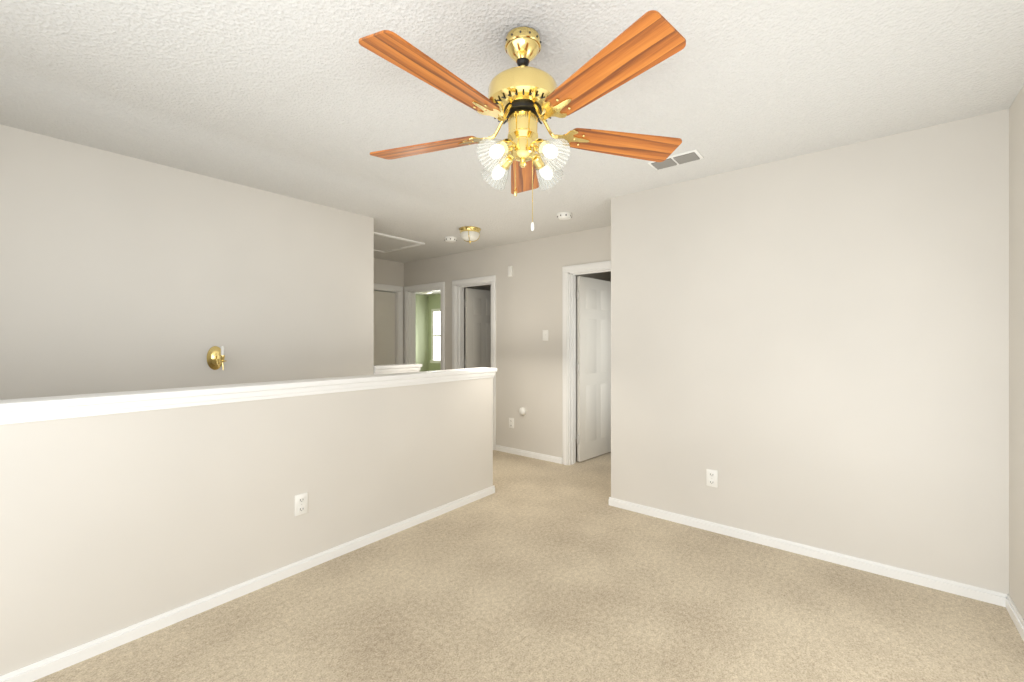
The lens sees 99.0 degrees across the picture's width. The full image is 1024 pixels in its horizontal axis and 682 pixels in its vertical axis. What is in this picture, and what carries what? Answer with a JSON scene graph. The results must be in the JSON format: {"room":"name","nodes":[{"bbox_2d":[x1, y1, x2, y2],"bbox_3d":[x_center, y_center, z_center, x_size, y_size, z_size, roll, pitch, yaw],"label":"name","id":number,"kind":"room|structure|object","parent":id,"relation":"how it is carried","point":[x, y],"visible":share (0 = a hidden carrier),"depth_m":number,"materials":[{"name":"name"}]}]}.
{"room":"upstairs loft","nodes":[
{"label":"upstairs loft","id":0,"kind":"room"},
{"bbox_2d":[0,124,373,399],"bbox_3d":[-2.277,0.080,2.893,0.120,2.440,3.030,0,0,39],"label":"wall","id":1,"kind":"structure","parent":0,"point":[119,273],"depth_m":2.81,"materials":[{"name":"beige paint"}]},
{"bbox_2d":[207,346,226,369],"bbox_3d":[-2.021,0.114,3.008,0.132,0.168,0.103,0,0,39],"label":"brass sconce","id":2,"kind":"object","parent":1,"relation":"attached to","point":[215,355],"visible":1,"depth_m":3.02,"materials":[{"name":"gold metal"}]},
{"bbox_2d":[374,363,421,374],"bbox_3d":[-1.150,0.268,4.285,0.176,0.080,0.548,0,0,39],"label":"trim","id":3,"kind":"structure","parent":1,"relation":"attached to","point":[391,368],"depth_m":4.21,"materials":[{"name":"white wood"}]},
{"bbox_2d":[0,377,492,675],"bbox_3d":[-1.317,0.800,2.426,0.120,1.000,3.513,0,0,39],"label":"wall","id":4,"kind":"structure","parent":0,"point":[110,523],"depth_m":2.09,"materials":[{"name":"beige paint"}]},
{"bbox_2d":[0,367,496,424],"bbox_3d":[-1.307,0.268,2.438,0.176,0.080,3.543,0,0,39],"label":"trim","id":5,"kind":"structure","parent":4,"relation":"on","point":[21,410],"depth_m":2.09,"materials":[{"name":"white wood"}]},
{"bbox_2d":[295,492,307,515],"bbox_3d":[-1.194,0.922,2.476,0.010,0.116,0.072,0,0,39],"label":"outlet","id":6,"kind":"object","parent":4,"relation":"attached to","point":[301,500],"visible":1,"depth_m":2.47,"materials":[{"name":"white plastic"}]},
{"bbox_2d":[374,258,403,363],"bbox_3d":[-2.127,0.080,5.763,0.120,2.440,1.620,0,0,39],"label":"wall","id":7,"kind":"structure","parent":0,"point":[386,272],"depth_m":6.17,"materials":[{"name":"beige paint"}]},
{"bbox_2d":[374,291,394,364],"bbox_3d":[-1.925,0.294,6.025,0.177,1.988,0.735,0,0,39],"label":"end door","id":8,"kind":"structure","parent":7,"relation":"in","point":[384,302],"depth_m":6.15,"materials":[{"name":"white wood"}]},
{"bbox_2d":[416,294,427,371],"bbox_3d":[-3.028,0.080,9.703,0.120,2.440,3.130,0,0,39],"label":"wall","id":9,"kind":"structure","parent":0,"point":[421,300],"depth_m":10.65,"materials":[{"name":"green paint"}]},
{"bbox_2d":[428,294,439,370],"bbox_3d":[0.025,0.080,9.167,5.300,2.440,0.120,0,0,39],"label":"wall","id":10,"kind":"structure","parent":0,"point":[433,300],"depth_m":10.73,"materials":[{"name":"green paint"}]},
{"bbox_2d":[430,308,439,362],"bbox_3d":[-1.359,-0.135,10.159,1.580,1.310,0.080,0,0,39],"label":"window","id":11,"kind":"structure","parent":10,"relation":"in","point":[435,313],"depth_m":10.57,"materials":[{"name":"white glass"}]},
{"bbox_2d":[464,285,490,368],"bbox_3d":[-0.291,0.080,6.457,0.080,2.440,1.530,0,0,39],"label":"wall","id":12,"kind":"structure","parent":0,"point":[484,287],"depth_m":6.01,"materials":[{"name":"beige paint"}]},
{"bbox_2d":[404,226,610,457],"bbox_3d":[-0.163,0.080,5.292,3.765,2.440,0.120,0,0,39],"label":"wall","id":13,"kind":"structure","parent":0,"point":[528,302],"depth_m":4.94,"materials":[{"name":"beige paint"}]},
{"bbox_2d":[374,282,444,369],"bbox_3d":[-1.521,0.253,5.818,0.995,2.094,1.056,0,0,39],"label":"door frame","id":14,"kind":"structure","parent":13,"relation":"attached to","point":[410,292],"depth_m":6.29,"materials":[{"name":"white wood"}]},
{"bbox_2d":[452,275,495,449],"bbox_3d":[-0.445,0.253,5.520,0.748,2.094,0.164,0,0,39],"label":"door frame","id":15,"kind":"structure","parent":13,"relation":"attached to","point":[458,286],"depth_m":5.65,"materials":[{"name":"white wood"}]},
{"bbox_2d":[465,288,490,367],"bbox_3d":[-0.402,0.294,5.947,0.595,1.988,0.177,0,0,-44],"label":"door","id":16,"kind":"structure","parent":13,"relation":"in","point":[477,302],"depth_m":5.86,"materials":[{"name":"white wood"}]},
{"bbox_2d":[508,266,512,276],"bbox_3d":[-0.021,-0.817,5.084,0.060,0.124,0.027,0,0,39],"label":"door chime","id":17,"kind":"object","parent":13,"relation":"attached to","point":[510,268],"visible":1,"depth_m":5.07,"materials":[{"name":"white plastic"}]},
{"bbox_2d":[509,418,513,427],"bbox_3d":[-0.008,0.949,5.083,0.072,0.116,0.010,0,0,39],"label":"outlet","id":18,"kind":"object","parent":13,"relation":"attached to","point":[511,420],"visible":1,"depth_m":5.08,"materials":[{"name":"white plastic"}]},
{"bbox_2d":[519,407,525,414],"bbox_3d":[0.114,0.795,4.964,0.090,0.090,0.042,0,0,39],"label":"plug","id":19,"kind":"object","parent":13,"relation":"attached to","point":[522,411],"visible":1,"depth_m":4.95,"materials":[{"name":"white plastic"}]},
{"bbox_2d":[543,330,547,340],"bbox_3d":[0.364,-0.068,4.779,0.075,0.118,0.015,0,0,39],"label":"switch","id":20,"kind":"object","parent":13,"relation":"attached to","point":[545,332],"visible":1,"depth_m":4.78,"materials":[{"name":"white plastic"}]},
{"bbox_2d":[562,260,610,464],"bbox_3d":[0.926,0.253,4.410,0.888,2.094,0.164,0,0,39],"label":"door frame","id":21,"kind":"structure","parent":13,"relation":"attached to","point":[569,273],"depth_m":4.60,"materials":[{"name":"white wood"}]},
{"bbox_2d":[577,276,610,461],"bbox_3d":[0.959,0.294,4.935,0.177,1.988,0.735,0,0,44],"label":"door","id":22,"kind":"structure","parent":13,"relation":"in","point":[593,295],"depth_m":4.85,"materials":[{"name":"white wood"}]},
{"bbox_2d":[0,0,1023,294],"bbox_3d":[-1.040,-1.200,4.992,9.500,0.120,8.350,0,0,39],"label":"ceiling","id":23,"kind":"structure","parent":0,"point":[282,97],"depth_m":1.94,"materials":[{"name":"white paint"}]},
{"bbox_2d":[374,232,424,252],"bbox_3d":[-1.548,-1.132,5.017,0.780,0.017,0.750,0,0,39],"label":"attic hatch","id":24,"kind":"object","parent":23,"relation":"in","point":[383,243],"depth_m":5.06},
{"bbox_2d":[444,237,456,242],"bbox_3d":[-0.675,-1.119,4.812,0.136,0.043,0.136,0,0,39],"label":"smoke detector","id":25,"kind":"object","parent":23,"relation":"attached to","point":[447,239],"visible":1,"depth_m":4.77,"materials":[{"name":"white plastic"}]},
{"bbox_2d":[459,226,480,242],"bbox_3d":[-0.426,-1.066,4.427,0.224,0.150,0.224,0,0,39],"label":"ceiling light","id":26,"kind":"object","parent":23,"relation":"attached to","point":[469,234],"depth_m":4.36,"materials":[{"name":"white glass"}]},
{"bbox_2d":[359,10,685,230],"bbox_3d":[0.015,-0.777,1.605,1.274,0.726,1.218,0,0,39],"label":"ceiling fan","id":27,"kind":"object","parent":23,"relation":"hanging from","point":[523,96],"depth_m":1.52,"materials":[{"name":"brown wood"}]},
{"bbox_2d":[557,212,571,219],"bbox_3d":[0.470,-1.119,3.913,0.136,0.043,0.136,0,0,39],"label":"smoke detector","id":28,"kind":"object","parent":23,"relation":"attached to","point":[562,215],"visible":1,"depth_m":3.87,"materials":[{"name":"white plastic"}]},
{"bbox_2d":[647,149,703,169],"bbox_3d":[1.024,-1.133,2.742,0.300,0.014,0.150,0,0,39],"label":"ceiling vent","id":29,"kind":"object","parent":23,"relation":"in","point":[692,155],"visible":0.98,"depth_m":2.72,"materials":[{"name":"white plastic"}]},
{"bbox_2d":[33,439,1023,681],"bbox_3d":[-1.040,1.360,4.992,9.500,0.120,8.350,0,0,39],"label":"floor","id":30,"kind":"structure","parent":0,"point":[537,578],"depth_m":2.09,"materials":[{"name":"beige carpet"}]},
{"bbox_2d":[576,271,610,438],"bbox_3d":[1.176,0.080,6.299,0.100,2.440,3.130,0,0,39],"label":"wall","id":31,"kind":"structure","parent":0,"point":[606,276],"depth_m":5.97,"materials":[{"name":"beige paint"}]},
{"bbox_2d":[611,109,1008,593],"bbox_3d":[1.695,0.080,2.816,2.240,2.440,0.120,0,0,39],"label":"wall","id":32,"kind":"structure","parent":0,"point":[825,333],"depth_m":2.59,"materials":[{"name":"beige paint"}]},
{"bbox_2d":[0,445,1023,681],"bbox_3d":[-0.794,1.269,2.734,5.765,0.062,4.650,0,0,39],"label":"baseboard","id":33,"kind":"structure","parent":32,"relation":"attached to","point":[35,671],"depth_m":2.36,"materials":[{"name":"white wood"}]},
{"bbox_2d":[706,469,717,487],"bbox_3d":[1.371,0.937,2.996,0.072,0.116,0.010,0,0,39],"label":"outlet","id":34,"kind":"object","parent":32,"relation":"attached to","point":[711,475],"visible":1,"depth_m":2.99,"materials":[{"name":"white plastic"}]},
{"bbox_2d":[1009,85,1023,619],"bbox_3d":[1.218,0.080,0.542,0.120,2.440,4.015,0,0,39],"label":"wall","id":35,"kind":"structure","parent":0,"point":[1016,110],"depth_m":2.02,"materials":[{"name":"beige paint"}]}
]}

